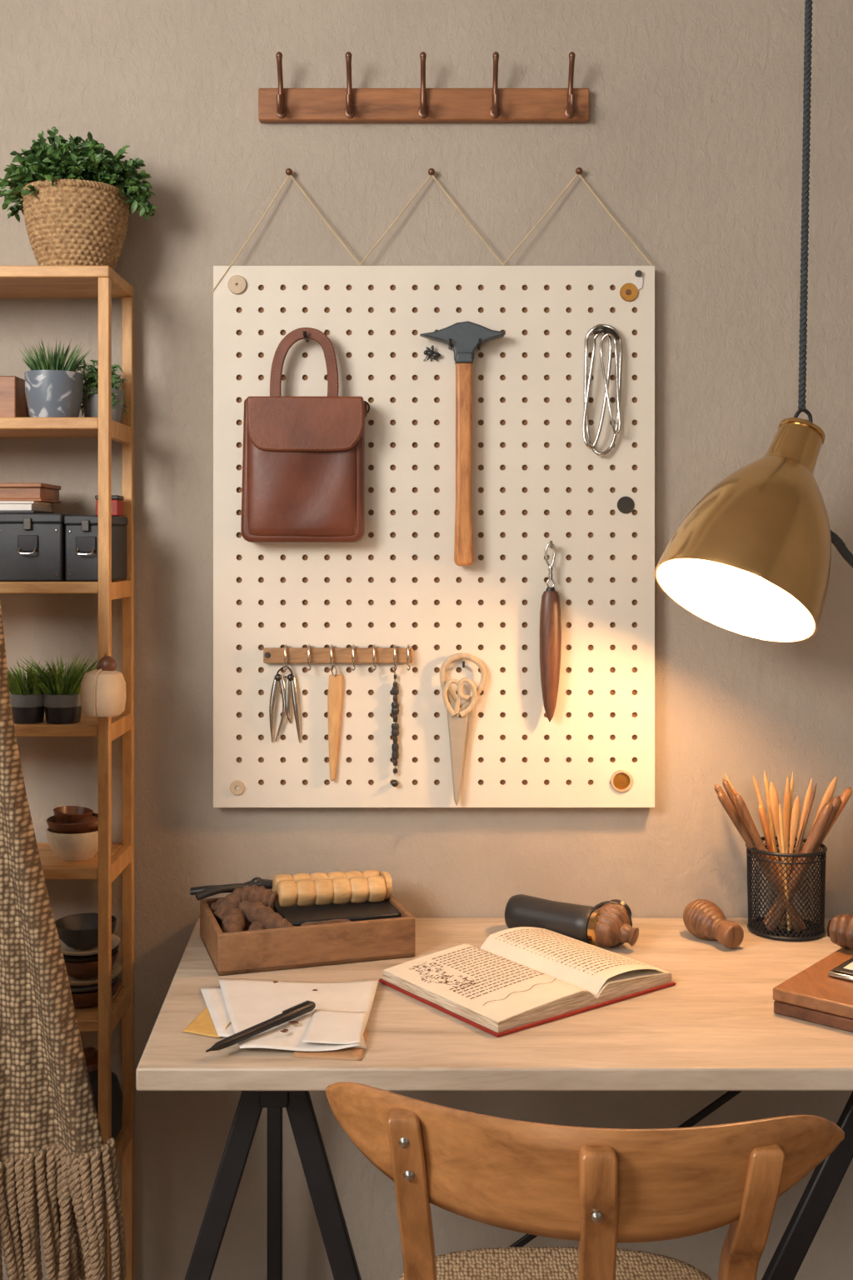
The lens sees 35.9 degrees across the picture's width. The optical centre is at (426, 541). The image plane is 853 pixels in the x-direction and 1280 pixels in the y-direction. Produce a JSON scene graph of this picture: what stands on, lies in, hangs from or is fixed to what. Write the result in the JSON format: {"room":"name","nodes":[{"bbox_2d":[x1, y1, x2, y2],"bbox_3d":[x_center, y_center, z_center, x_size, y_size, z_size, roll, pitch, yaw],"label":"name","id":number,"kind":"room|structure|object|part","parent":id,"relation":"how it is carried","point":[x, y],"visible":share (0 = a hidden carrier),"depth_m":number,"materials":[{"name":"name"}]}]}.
{"room":"home craft workspace","nodes":[
{"label":"home craft workspace","id":0,"kind":"room"},
{"bbox_2d":[0,0,852,1279],"bbox_3d":[0.000,-0.007,2.317,4.000,2.800,0.120,0,0,0],"label":"wall","id":1,"kind":"structure","parent":0,"point":[692,138],"depth_m":2.26,"materials":[{"name":"paint"}]},
{"bbox_2d":[258,51,589,123],"bbox_3d":[-0.004,-0.768,2.226,0.564,0.103,0.062,0,0,0],"label":"coat rack","id":2,"kind":"object","parent":1,"relation":"attached to","point":[280,105],"visible":1,"depth_m":2.24,"materials":[{"name":"brown wood"}]},
{"bbox_3d":[-0.246,-0.730,2.235,0.018,0.023,0.004,0,0,0],"label":"plate","id":3,"kind":"part","parent":2,"relation":"part of","materials":[{"name":"brown metal"}]},
{"bbox_3d":[-0.130,-0.730,2.235,0.018,0.023,0.004,0,0,0],"label":"plate","id":4,"kind":"part","parent":2,"relation":"part of","materials":[{"name":"brown metal"}]},
{"bbox_3d":[-0.006,-0.730,2.235,0.018,0.023,0.004,0,0,0],"label":"plate","id":5,"kind":"part","parent":2,"relation":"part of","materials":[{"name":"brown metal"}]},
{"bbox_3d":[0.116,-0.730,2.235,0.018,0.023,0.004,0,0,0],"label":"plate","id":6,"kind":"part","parent":2,"relation":"part of","materials":[{"name":"brown metal"}]},
{"bbox_3d":[0.243,-0.730,2.235,0.018,0.023,0.004,0,0,0],"label":"plate","id":7,"kind":"part","parent":2,"relation":"part of","materials":[{"name":"brown metal"}]},
{"bbox_2d":[212,167,652,291],"bbox_3d":[0.010,-0.529,2.241,0.745,0.215,0.032,0,0,0],"label":"twine","id":8,"kind":"object","parent":1,"relation":"hanging from","point":[579,170],"visible":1,"depth_m":2.24,"materials":[{"name":"beige fabric"}]},
{"bbox_2d":[213,265,654,807],"bbox_3d":[0.013,-0.009,2.238,0.747,0.916,0.038,0,0,0],"label":"pegboard","id":9,"kind":"object","parent":1,"relation":"attached to","point":[536,481],"visible":0.86,"depth_m":2.23,"materials":[{"name":"paint"}]},
{"bbox_2d":[230,780,244,794],"bbox_3d":[-0.320,0.416,2.225,0.025,0.025,0.004,0,0,0],"label":"washer","id":10,"kind":"object","parent":9,"relation":"in","point":[237,787],"depth_m":2.22,"materials":[{"name":"brown wood"}]},
{"bbox_2d":[240,327,369,542],"bbox_3d":[-0.201,-0.178,2.197,0.214,0.358,0.071,0,0,0],"label":"leather satchel","id":11,"kind":"object","parent":9,"relation":"hanging from","point":[303,457],"visible":1,"depth_m":2.17,"materials":[{"name":"leather"}]},
{"bbox_3d":[-0.206,-0.117,2.176,0.188,0.224,0.016,0,0,0],"label":"panel","id":12,"kind":"part","parent":11,"relation":"part of","materials":[{"name":"leather"}]},
{"bbox_3d":[-0.204,-0.292,2.196,0.114,0.129,0.010,0,0,0],"label":"handle","id":13,"kind":"part","parent":11,"relation":"part of","materials":[{"name":"leather"}]},
{"bbox_2d":[263,644,412,670],"bbox_3d":[-0.149,0.195,2.214,0.251,0.044,0.025,0,0,0],"label":"rail","id":14,"kind":"object","parent":9,"relation":"attached to","point":[285,655],"visible":1,"depth_m":2.21,"materials":[{"name":"brown wood"}]},
{"bbox_2d":[269,665,300,742],"bbox_3d":[-0.239,0.274,2.216,0.052,0.131,0.015,0,0,0],"label":"tweezers","id":15,"kind":"object","parent":14,"relation":"hanging from","point":[290,686],"visible":1,"depth_m":2.21,"materials":[{"name":"silver metal"}]},
{"bbox_3d":[-0.257,0.283,2.217,0.014,0.112,0.010,0,0,29],"label":"arm","id":16,"kind":"part","parent":15,"relation":"part of","materials":[{"name":"metal"}]},
{"bbox_3d":[-0.245,0.282,2.218,0.023,0.111,0.006,0,0,19],"label":"arm","id":17,"kind":"part","parent":15,"relation":"part of","materials":[{"name":"metal"}]},
{"bbox_3d":[-0.232,0.267,2.218,0.013,0.080,0.007,0,0,-39],"label":"arm","id":18,"kind":"part","parent":15,"relation":"part of","materials":[{"name":"metal"}]},
{"bbox_3d":[-0.220,0.283,2.217,0.018,0.112,0.007,0,0,-21],"label":"arm","id":19,"kind":"part","parent":15,"relation":"part of","materials":[{"name":"metal"}]},
{"bbox_2d":[327,665,342,781],"bbox_3d":[-0.154,0.305,2.216,0.025,0.197,0.021,0,0,0],"label":"wedge","id":20,"kind":"object","parent":14,"relation":"hanging from","point":[335,685],"visible":1,"depth_m":2.21,"materials":[{"name":"brown wood"}]},
{"bbox_3d":[-0.149,0.192,2.219,0.251,0.025,0.014,0,0,0],"label":"rail","id":21,"kind":"part","parent":14,"relation":"part of","materials":[{"name":"brown wood"}]},
{"bbox_2d":[391,666,399,786],"bbox_3d":[-0.053,0.311,2.218,0.014,0.204,0.016,0,0,33],"label":"chain","id":22,"kind":"object","parent":14,"relation":"hanging from","point":[395,704],"visible":1,"depth_m":2.21,"materials":[{"name":"metal"}]},
{"bbox_2d":[423,345,440,361],"bbox_3d":[0.009,-0.318,2.220,0.030,0.026,0.013,0,0,0],"label":"ornament","id":23,"kind":"object","parent":9,"relation":"attached to","point":[430,353],"visible":1,"depth_m":2.22,"materials":[{"name":"black metal"}]},
{"bbox_2d":[420,320,504,565],"bbox_3d":[0.060,-0.163,2.205,0.142,0.408,0.056,0,0,0],"label":"hammer","id":24,"kind":"object","parent":9,"relation":"hanging from","point":[464,337],"visible":1,"depth_m":2.19,"materials":[{"name":"wood"}]},
{"bbox_3d":[0.063,-0.130,2.202,0.033,0.342,0.026,0,0,0],"label":"handle","id":25,"kind":"part","parent":24,"relation":"part of","materials":[{"name":"brown wood"}]},
{"bbox_2d":[440,652,486,804],"bbox_3d":[0.061,0.315,2.215,0.079,0.256,0.036,0,0,0],"label":"scissors","id":26,"kind":"object","parent":9,"relation":"hanging from","point":[460,717],"visible":1,"depth_m":2.21,"materials":[{"name":"beige wood"}]},
{"bbox_3d":[0.052,0.357,2.210,0.036,0.173,0.006,0,0,0],"label":"blade","id":27,"kind":"part","parent":26,"relation":"part of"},
{"bbox_3d":[0.059,0.358,2.217,0.040,0.167,0.006,0,0,0],"label":"blade","id":28,"kind":"part","parent":26,"relation":"part of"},
{"bbox_2d":[539,540,561,721],"bbox_3d":[0.210,0.150,2.210,0.034,0.305,0.038,0,0,36],"label":"knife","id":29,"kind":"object","parent":9,"relation":"hanging from","point":[550,632],"visible":1,"depth_m":2.20,"materials":[{"name":"brown wood"}]},
{"bbox_2d":[582,323,623,455],"bbox_3d":[0.296,-0.255,2.212,0.063,0.224,0.040,0,0,22],"label":"carabiner","id":30,"kind":"object","parent":9,"relation":"hanging from","point":[607,330],"visible":1,"depth_m":2.21,"materials":[{"name":"silver metal"}]},
{"bbox_2d":[620,283,638,301],"bbox_3d":[0.343,-0.421,2.225,0.031,0.031,0.004,0,0,0],"label":"washer","id":31,"kind":"object","parent":9,"relation":"in","point":[628,292],"depth_m":2.22,"materials":[{"name":"gold metal"}]},
{"bbox_3d":[0.000,-1.457,0.217,4.240,0.100,4.320,0,0,0],"label":"ceiling","id":32,"kind":"structure","parent":0,"visible":0},
{"bbox_2d":[655,0,852,643],"bbox_3d":[0.593,-0.626,2.107,0.249,1.562,0.616,0,0,42],"label":"pendant lamp","id":33,"kind":"object","parent":32,"relation":"hanging from","point":[752,558],"visible":1,"depth_m":1.96,"materials":[{"name":"gold metal"}]},
{"bbox_3d":[0.480,-0.018,1.968,0.272,0.345,0.257,0,0,0],"label":"lamp shade","id":34,"kind":"part","parent":33,"relation":"part of","materials":[{"name":"gold metal"}]},
{"bbox_3d":[0.488,0.074,2.000,0.051,0.067,0.047,0,0,0],"label":"bulb","id":35,"kind":"part","parent":33,"relation":"part of","materials":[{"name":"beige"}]},
{"bbox_3d":[0.597,-0.804,2.058,0.032,1.201,0.013,0,0,0],"label":"cord","id":36,"kind":"part","parent":33,"relation":"part of","materials":[{"name":"fabric"}]},
{"bbox_3d":[0.736,0.048,2.136,0.386,0.189,0.043,0,0,-35],"label":"stay cord","id":37,"kind":"part","parent":33,"relation":"part of","materials":[{"name":"fabric"}]},
{"bbox_3d":[0.000,1.443,0.217,4.240,0.100,4.320,0,0,0],"label":"floor","id":38,"kind":"structure","parent":0,"visible":0},
{"bbox_2d":[0,265,134,1279],"bbox_3d":[-0.808,0.480,2.150,0.623,1.825,0.180,0,0,0],"label":"ladder shelf","id":39,"kind":"object","parent":38,"relation":"on","point":[103,283],"visible":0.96,"depth_m":2.09,"materials":[{"name":"brown wood"}]},
{"bbox_2d":[0,375,28,417],"bbox_3d":[-0.735,-0.233,2.182,0.130,0.075,0.070,0,0,0],"label":"wooden crate","id":40,"kind":"object","parent":39,"relation":"on","point":[13,403],"visible":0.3,"depth_m":2.15,"materials":[{"name":"brown wood"}]},
{"bbox_2d":[7,658,69,724],"bbox_3d":[-0.634,0.237,2.092,0.132,0.099,0.133,0,0,0],"label":"potted grass","id":41,"kind":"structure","parent":39,"relation":"on","point":[27,704],"depth_m":2.07,"materials":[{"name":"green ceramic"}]},
{"bbox_2d":[10,705,44,724],"bbox_3d":[-0.634,0.264,2.097,0.054,0.045,0.054,0,0,0],"label":"pot","id":42,"kind":"object","parent":41,"relation":"on","point":[21,714],"depth_m":2.08,"materials":[{"name":"black ceramic"}]},
{"bbox_2d":[0,513,85,581],"bbox_3d":[-0.628,0.009,2.144,0.108,0.107,0.169,0,0,0],"label":"storage box","id":43,"kind":"object","parent":39,"relation":"on","point":[32,546],"visible":0.91,"depth_m":2.07,"materials":[{"name":"black metal"}]},
{"bbox_3d":[-0.627,0.014,2.065,0.027,0.012,0.010,0,0,0],"label":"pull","id":44,"kind":"part","parent":43,"relation":"part of","materials":[{"name":"metal"}]},
{"bbox_3d":[-0.627,0.003,2.071,0.032,0.026,0.003,0,0,0],"label":"label plate","id":45,"kind":"part","parent":43,"relation":"part of","materials":[{"name":"black metal"}]},
{"bbox_2d":[0,482,61,513],"bbox_3d":[-0.656,-0.069,2.150,0.088,0.048,0.115,0,0,0],"label":"book stack","id":46,"kind":"object","parent":43,"relation":"on","point":[15,497],"visible":0.94,"depth_m":2.10,"materials":[{"name":"brown paper"}]},
{"bbox_2d":[0,500,54,505],"bbox_3d":[-0.662,-0.062,2.150,0.076,0.004,0.115,0,0,0],"label":"book","id":47,"kind":"object","parent":46,"relation":"on","point":[2,502],"depth_m":2.09,"materials":[{"name":"paper"}]},
{"bbox_2d":[0,510,54,513],"bbox_3d":[-0.662,-0.047,2.150,0.076,0.004,0.115,0,0,0],"label":"book","id":48,"kind":"object","parent":46,"relation":"on","point":[1,512],"depth_m":2.09,"materials":[{"name":"grey paper"}]},
{"bbox_2d":[0,482,60,489],"bbox_3d":[-0.656,-0.090,2.150,0.088,0.007,0.115,0,0,0],"label":"book","id":49,"kind":"object","parent":46,"relation":"on","point":[3,486],"depth_m":2.10,"materials":[{"name":"brown paper"}]},
{"bbox_2d":[0,498,61,503],"bbox_3d":[-0.656,-0.066,2.150,0.088,0.004,0.115,0,0,0],"label":"book","id":50,"kind":"object","parent":46,"relation":"on","point":[2,500],"depth_m":2.09,"materials":[{"name":"brown paper"}]},
{"bbox_3d":[-0.628,-0.037,2.150,0.108,0.015,0.159,0,0,0],"label":"lid","id":51,"kind":"part","parent":43,"relation":"part of","materials":[{"name":"grey metal"}]},
{"bbox_2d":[20,337,89,417],"bbox_3d":[-0.603,-0.261,2.125,0.114,0.132,0.134,0,0,0],"label":"potted spiky plant","id":52,"kind":"object","parent":39,"relation":"on","point":[52,389],"visible":0.94,"depth_m":2.10,"materials":[{"name":"ceramic"}]},
{"bbox_3d":[-0.602,-0.234,2.127,0.092,0.076,0.092,0,0,0],"label":"pot","id":53,"kind":"part","parent":52,"relation":"part of","materials":[{"name":"grey ceramic"}]},
{"bbox_2d":[15,651,98,724],"bbox_3d":[-0.578,0.231,2.098,0.143,0.111,0.155,0,0,0],"label":"potted grass","id":54,"kind":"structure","parent":39,"relation":"on","point":[62,702],"depth_m":2.07,"materials":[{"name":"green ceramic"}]},
{"bbox_2d":[44,705,81,724],"bbox_3d":[-0.579,0.264,2.097,0.060,0.045,0.060,0,0,0],"label":"pot","id":55,"kind":"object","parent":54,"relation":"on","point":[54,714],"depth_m":2.07,"materials":[{"name":"black ceramic"}]},
{"bbox_2d":[45,805,98,860],"bbox_3d":[-0.565,0.471,2.132,0.098,0.080,0.098,0,0,0],"label":"stacked bowls","id":56,"kind":"object","parent":39,"relation":"on","point":[72,832],"visible":0.94,"depth_m":2.10,"materials":[{"name":"beige ceramic"}]},
{"bbox_2d":[0,126,156,269],"bbox_3d":[-0.574,-0.557,2.146,0.261,0.248,0.186,0,0,18],"label":"potted plant","id":57,"kind":"object","parent":39,"relation":"on","point":[76,205],"visible":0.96,"depth_m":2.10,"materials":[{"name":"beige wicker"}]},
{"bbox_2d":[22,184,129,269],"bbox_3d":[-0.572,-0.499,2.152,0.170,0.132,0.170,0,0,0],"label":"basket","id":58,"kind":"object","parent":57,"relation":"on","point":[67,224],"depth_m":2.09,"materials":[{"name":"wicker"}]},
{"bbox_2d":[55,912,121,1008],"bbox_3d":[-0.557,0.684,2.147,0.118,0.130,0.114,0,0,0],"label":"dishes","id":59,"kind":"object","parent":39,"relation":"on","point":[77,933],"visible":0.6,"depth_m":2.12,"materials":[{"name":"ceramic"}]},
{"bbox_3d":[-0.556,0.637,2.147,0.100,0.035,0.100,0,0,0],"label":"dish","id":60,"kind":"part","parent":59,"relation":"part of","materials":[{"name":"black ceramic"}]},
{"bbox_3d":[-0.556,0.659,2.147,0.110,0.012,0.110,0,0,0],"label":"dish","id":61,"kind":"part","parent":59,"relation":"part of","materials":[{"name":"beige ceramic"}]},
{"bbox_3d":[-0.560,0.669,2.147,0.112,0.010,0.112,0,0,0],"label":"dish","id":62,"kind":"part","parent":59,"relation":"part of","materials":[{"name":"black ceramic"}]},
{"bbox_3d":[-0.556,0.686,2.147,0.104,0.030,0.104,0,0,0],"label":"dish","id":63,"kind":"part","parent":59,"relation":"part of","materials":[{"name":"brown ceramic"}]},
{"bbox_3d":[-0.560,0.717,2.147,0.112,0.012,0.112,0,0,0],"label":"dish","id":64,"kind":"part","parent":59,"relation":"part of","materials":[{"name":"grey ceramic"}]},
{"bbox_3d":[-0.555,0.706,2.147,0.114,0.012,0.114,0,0,0],"label":"dish","id":65,"kind":"part","parent":59,"relation":"part of","materials":[{"name":"brown ceramic"}]},
{"bbox_3d":[-0.556,0.735,2.147,0.110,0.030,0.110,0,0,0],"label":"dish","id":66,"kind":"part","parent":59,"relation":"part of","materials":[{"name":"brown ceramic"}]},
{"bbox_2d":[64,515,127,581],"bbox_3d":[-0.538,0.011,2.142,0.070,0.104,0.154,0,0,0],"label":"storage box","id":67,"kind":"object","parent":39,"relation":"on","point":[82,532],"visible":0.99,"depth_m":2.08,"materials":[{"name":"black metal"}]},
{"bbox_3d":[-0.537,0.015,2.070,0.027,0.012,0.010,0,0,0],"label":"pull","id":68,"kind":"part","parent":67,"relation":"part of","materials":[{"name":"metal"}]},
{"bbox_3d":[-0.537,0.004,2.075,0.032,0.025,0.003,0,0,0],"label":"label plate","id":69,"kind":"part","parent":67,"relation":"part of","materials":[{"name":"black metal"}]},
{"bbox_3d":[-0.538,-0.034,2.147,0.070,0.015,0.144,0,0,0],"label":"lid","id":70,"kind":"part","parent":67,"relation":"part of","materials":[{"name":"grey metal"}]},
{"bbox_2d":[95,495,124,516],"bbox_3d":[-0.526,-0.059,2.187,0.039,0.034,0.042,0,0,0],"label":"tin","id":71,"kind":"object","parent":67,"relation":"on","point":[117,501],"visible":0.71,"depth_m":2.17,"materials":[{"name":"red metal"}]},
{"bbox_3d":[-0.526,-0.073,2.187,0.039,0.007,0.042,0,0,0],"label":"lid","id":72,"kind":"part","parent":71,"relation":"part of","materials":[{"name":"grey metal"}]},
{"bbox_2d":[74,358,129,422],"bbox_3d":[-0.544,-0.247,2.175,0.100,0.103,0.101,0,0,0],"label":"potted fern","id":73,"kind":"object","parent":39,"relation":"on","point":[90,394],"visible":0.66,"depth_m":2.16,"materials":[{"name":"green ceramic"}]},
{"bbox_2d":[82,388,124,422],"bbox_3d":[-0.536,-0.223,2.182,0.068,0.055,0.068,0,0,0],"label":"pot","id":74,"kind":"object","parent":73,"relation":"on","point":[90,396],"depth_m":2.16,"materials":[{"name":"grey ceramic"}]},
{"bbox_2d":[80,650,125,716],"bbox_3d":[-0.496,0.217,2.021,0.066,0.098,0.062,0,0,35],"label":"jar","id":75,"kind":"object","parent":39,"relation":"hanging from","point":[103,688],"visible":1,"depth_m":2.00,"materials":[{"name":"beige ceramic"}]},
{"bbox_3d":[-0.490,0.189,2.021,0.028,0.028,0.028,0,0,0],"label":"brown knob","id":76,"kind":"part","parent":75,"relation":"part of","materials":[{"name":"brown wood"}]},
{"bbox_2d":[83,1046,123,1139],"bbox_3d":[-0.550,0.901,2.147,0.108,0.153,0.108,0,0,0],"label":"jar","id":77,"kind":"object","parent":39,"relation":"on","point":[91,1055],"visible":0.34,"depth_m":2.13,"materials":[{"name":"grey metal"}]},
{"bbox_3d":[-0.550,0.837,2.147,0.072,0.025,0.072,0,0,0],"label":"lid","id":78,"kind":"part","parent":77,"relation":"part of","materials":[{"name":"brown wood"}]},
{"bbox_3d":[-0.506,0.766,2.150,0.014,0.028,0.146,0,0,0],"label":"rail","id":79,"kind":"part","parent":39,"relation":"part of","materials":[{"name":"brown wood"}]},
{"bbox_3d":[-0.506,0.527,2.150,0.014,0.028,0.146,0,0,0],"label":"rail","id":80,"kind":"part","parent":39,"relation":"part of","materials":[{"name":"brown wood"}]},
{"bbox_3d":[-0.506,0.303,2.150,0.014,0.028,0.146,0,0,0],"label":"rail","id":81,"kind":"part","parent":39,"relation":"part of","materials":[{"name":"brown wood"}]},
{"bbox_3d":[-0.506,0.079,2.150,0.014,0.028,0.146,0,0,0],"label":"rail","id":82,"kind":"part","parent":39,"relation":"part of","materials":[{"name":"brown wood"}]},
{"bbox_3d":[-0.506,-0.180,2.150,0.014,0.028,0.146,0,0,0],"label":"rail","id":83,"kind":"part","parent":39,"relation":"part of","materials":[{"name":"brown wood"}]},
{"bbox_3d":[-0.506,0.994,2.150,0.014,0.028,0.146,0,0,0],"label":"rail","id":84,"kind":"part","parent":39,"relation":"part of","materials":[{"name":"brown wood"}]},
{"bbox_2d":[135,899,852,1279],"bbox_3d":[0.338,0.993,1.930,1.564,0.822,0.646,0,0,0],"label":"desk","id":85,"kind":"object","parent":38,"relation":"on","point":[718,1027],"depth_m":1.70,"materials":[{"name":"brown wood"}]},
{"bbox_3d":[-0.321,1.036,1.707,0.247,0.723,0.018,0,0,0],"label":"leg","id":86,"kind":"part","parent":85,"relation":"part of","materials":[{"name":"black metal"}]},
{"bbox_3d":[-0.245,1.036,2.127,0.024,0.715,0.018,0,0,0],"label":"leg","id":87,"kind":"part","parent":85,"relation":"part of","materials":[{"name":"black metal"}]},
{"bbox_2d":[182,978,379,1060],"bbox_3d":[-0.197,0.636,1.772,0.257,0.016,0.283,0,0,0],"label":"paper sheets","id":88,"kind":"object","parent":85,"relation":"on","point":[335,1028],"visible":0.94,"depth_m":1.77,"materials":[{"name":"white paper"}]},
{"bbox_2d":[205,1000,315,1052],"bbox_3d":[-0.212,0.623,1.695,0.013,0.018,0.193,0,0,38],"label":"pen","id":89,"kind":"object","parent":88,"relation":"on","point":[304,1007],"visible":1,"depth_m":1.70,"materials":[{"name":"metal"}]},
{"bbox_2d":[200,895,415,975],"bbox_3d":[-0.193,0.612,2.089,0.305,0.062,0.205,0,0,-17],"label":"tray","id":90,"kind":"object","parent":85,"relation":"on","point":[272,949],"visible":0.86,"depth_m":1.99,"materials":[{"name":"brown wood"}]},
{"bbox_2d":[190,877,272,900],"bbox_3d":[-0.307,0.560,2.131,0.149,0.025,0.046,0,0,-14],"label":"pliers","id":91,"kind":"object","parent":90,"relation":"in","point":[201,892],"visible":0.73,"depth_m":2.12,"materials":[{"name":"metal"}]},
{"bbox_3d":[-0.322,0.563,2.131,0.119,0.016,0.024,0,0,-7],"label":"arm","id":92,"kind":"part","parent":91,"relation":"part of","materials":[{"name":"black metal"}]},
{"bbox_3d":[-0.317,0.563,2.127,0.115,0.020,0.019,0,0,-29],"label":"arm","id":93,"kind":"part","parent":91,"relation":"part of","materials":[{"name":"black metal"}]},
{"bbox_3d":[-0.267,0.561,2.150,0.062,0.019,0.024,0,0,-14],"label":"arm","id":94,"kind":"part","parent":91,"relation":"part of","materials":[{"name":"black metal"}]},
{"bbox_2d":[210,885,294,932],"bbox_3d":[-0.271,0.587,2.058,0.117,0.086,0.166,0,0,-16],"label":"gloves","id":95,"kind":"object","parent":90,"relation":"in","point":[255,904],"visible":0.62,"depth_m":2.06,"materials":[{"name":"fabric"}]},
{"bbox_2d":[300,919,351,925],"bbox_3d":[-0.119,0.593,2.037,0.155,0.021,0.021,0,0,-19],"label":"chisel","id":96,"kind":"object","parent":90,"relation":"in","point":[335,921],"visible":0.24,"depth_m":2.02,"materials":[{"name":"brown wood"}]},
{"bbox_2d":[273,900,400,926],"bbox_3d":[-0.146,0.610,2.111,0.184,0.048,0.125,0,0,-17],"label":"tool case","id":97,"kind":"object","parent":90,"relation":"in","point":[297,915],"visible":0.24,"depth_m":2.08,"materials":[{"name":"rubber"}]},
{"bbox_2d":[272,870,392,907],"bbox_3d":[-0.152,0.563,2.136,0.187,0.052,0.071,0,0,-17],"label":"roller","id":98,"kind":"object","parent":97,"relation":"on","point":[372,886],"visible":0.98,"depth_m":2.11,"materials":[{"name":"brown wood"}]},
{"bbox_3d":[-0.080,1.036,1.707,0.229,0.722,0.018,0,0,0],"label":"leg","id":99,"kind":"part","parent":85,"relation":"part of","materials":[{"name":"black metal"}]},
{"bbox_2d":[379,926,675,1037],"bbox_3d":[0.146,0.624,1.914,0.336,0.037,0.270,0,0,-37],"label":"open book","id":100,"kind":"object","parent":85,"relation":"on","point":[521,978],"visible":1,"depth_m":1.87,"materials":[{"name":"paper"}]},
{"bbox_2d":[505,894,639,948],"bbox_3d":[0.232,0.608,2.116,0.224,0.069,0.092,0,0,21],"label":"tool","id":101,"kind":"object","parent":85,"relation":"on","point":[608,923],"visible":0.98,"depth_m":2.08,"materials":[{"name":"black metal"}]},
{"bbox_3d":[0.315,0.617,2.067,0.034,0.034,0.032,0,0,33],"label":"knob","id":102,"kind":"part","parent":101,"relation":"part of","materials":[{"name":"brown wood"}]},
{"bbox_3d":[0.457,0.613,2.115,0.062,0.062,0.115,0,0,-16],"label":"turned wooden knob","id":103,"kind":"part","parent":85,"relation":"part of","materials":[{"name":"brown wood"}]},
{"bbox_2d":[745,835,827,941],"bbox_3d":[0.594,0.572,2.175,0.131,0.142,0.131,0,0,0],"label":"pencil cup","id":104,"kind":"object","parent":85,"relation":"on","point":[813,931],"visible":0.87,"depth_m":2.13,"materials":[{"name":"black metal"}]},
{"bbox_3d":[0.417,1.036,1.707,0.372,0.727,0.018,0,0,0],"label":"leg","id":105,"kind":"part","parent":85,"relation":"part of","materials":[{"name":"black metal"}]},
{"bbox_2d":[773,947,852,1032],"bbox_3d":[0.648,0.625,1.819,0.240,0.034,0.265,0,0,40],"label":"case","id":106,"kind":"object","parent":85,"relation":"on","point":[812,995],"visible":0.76,"depth_m":1.78,"materials":[{"name":"brown wood"}]},
{"bbox_2d":[827,913,852,949],"bbox_3d":[0.639,0.581,1.951,0.085,0.051,0.052,0,0,41],"label":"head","id":107,"kind":"object","parent":106,"relation":"on","point":[840,928],"visible":1,"depth_m":1.95},
{"bbox_2d":[828,956,852,981],"bbox_3d":[0.615,0.602,1.857,0.060,0.011,0.100,0,0,40],"label":"card holder","id":108,"kind":"object","parent":106,"relation":"on","point":[844,971],"visible":1,"depth_m":1.83,"materials":[{"name":"metal"}]},
{"bbox_3d":[0.615,0.599,1.857,0.050,0.003,0.088,0,0,40],"label":"plate","id":109,"kind":"part","parent":108,"relation":"part of","materials":[{"name":"metal"}]},
{"bbox_2d":[325,1081,844,1279],"bbox_3d":[0.149,0.962,1.415,0.499,0.863,0.494,0,0,0],"label":"wooden dining chair","id":110,"kind":"object","parent":38,"relation":"on","point":[600,1189],"visible":1,"depth_m":1.21,"materials":[{"name":"brown wood"}]},
{"bbox_3d":[-0.025,0.966,1.274,0.081,0.853,0.083,0,0,0],"label":"post","id":111,"kind":"part","parent":110,"relation":"part of","materials":[{"name":"brown wood"}]},
{"bbox_3d":[0.155,0.900,1.472,0.405,0.034,0.380,0,0,0],"label":"seat","id":112,"kind":"part","parent":110,"relation":"part of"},
{"bbox_3d":[0.156,0.718,1.230,0.037,0.350,0.124,0,0,0],"label":"post","id":113,"kind":"part","parent":110,"relation":"part of","materials":[{"name":"brown wood"}]},
{"bbox_3d":[0.324,0.973,1.250,0.082,0.840,0.111,0,0,0],"label":"post","id":114,"kind":"part","parent":110,"relation":"part of","materials":[{"name":"brown wood"}]},
{"bbox_3d":[-0.885,0.632,1.837,0.390,1.523,0.260,0,0,0],"label":"stand","id":115,"kind":"object","parent":38,"relation":"on","visible":0},
{"bbox_2d":[0,600,126,1279],"bbox_3d":[-0.620,0.517,1.807,0.419,1.142,0.101,0,0,0],"label":"throw blanket","id":116,"kind":"object","parent":115,"relation":"hanging from","point":[51,1134],"visible":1,"depth_m":1.80,"materials":[{"name":"fabric"}]}
]}

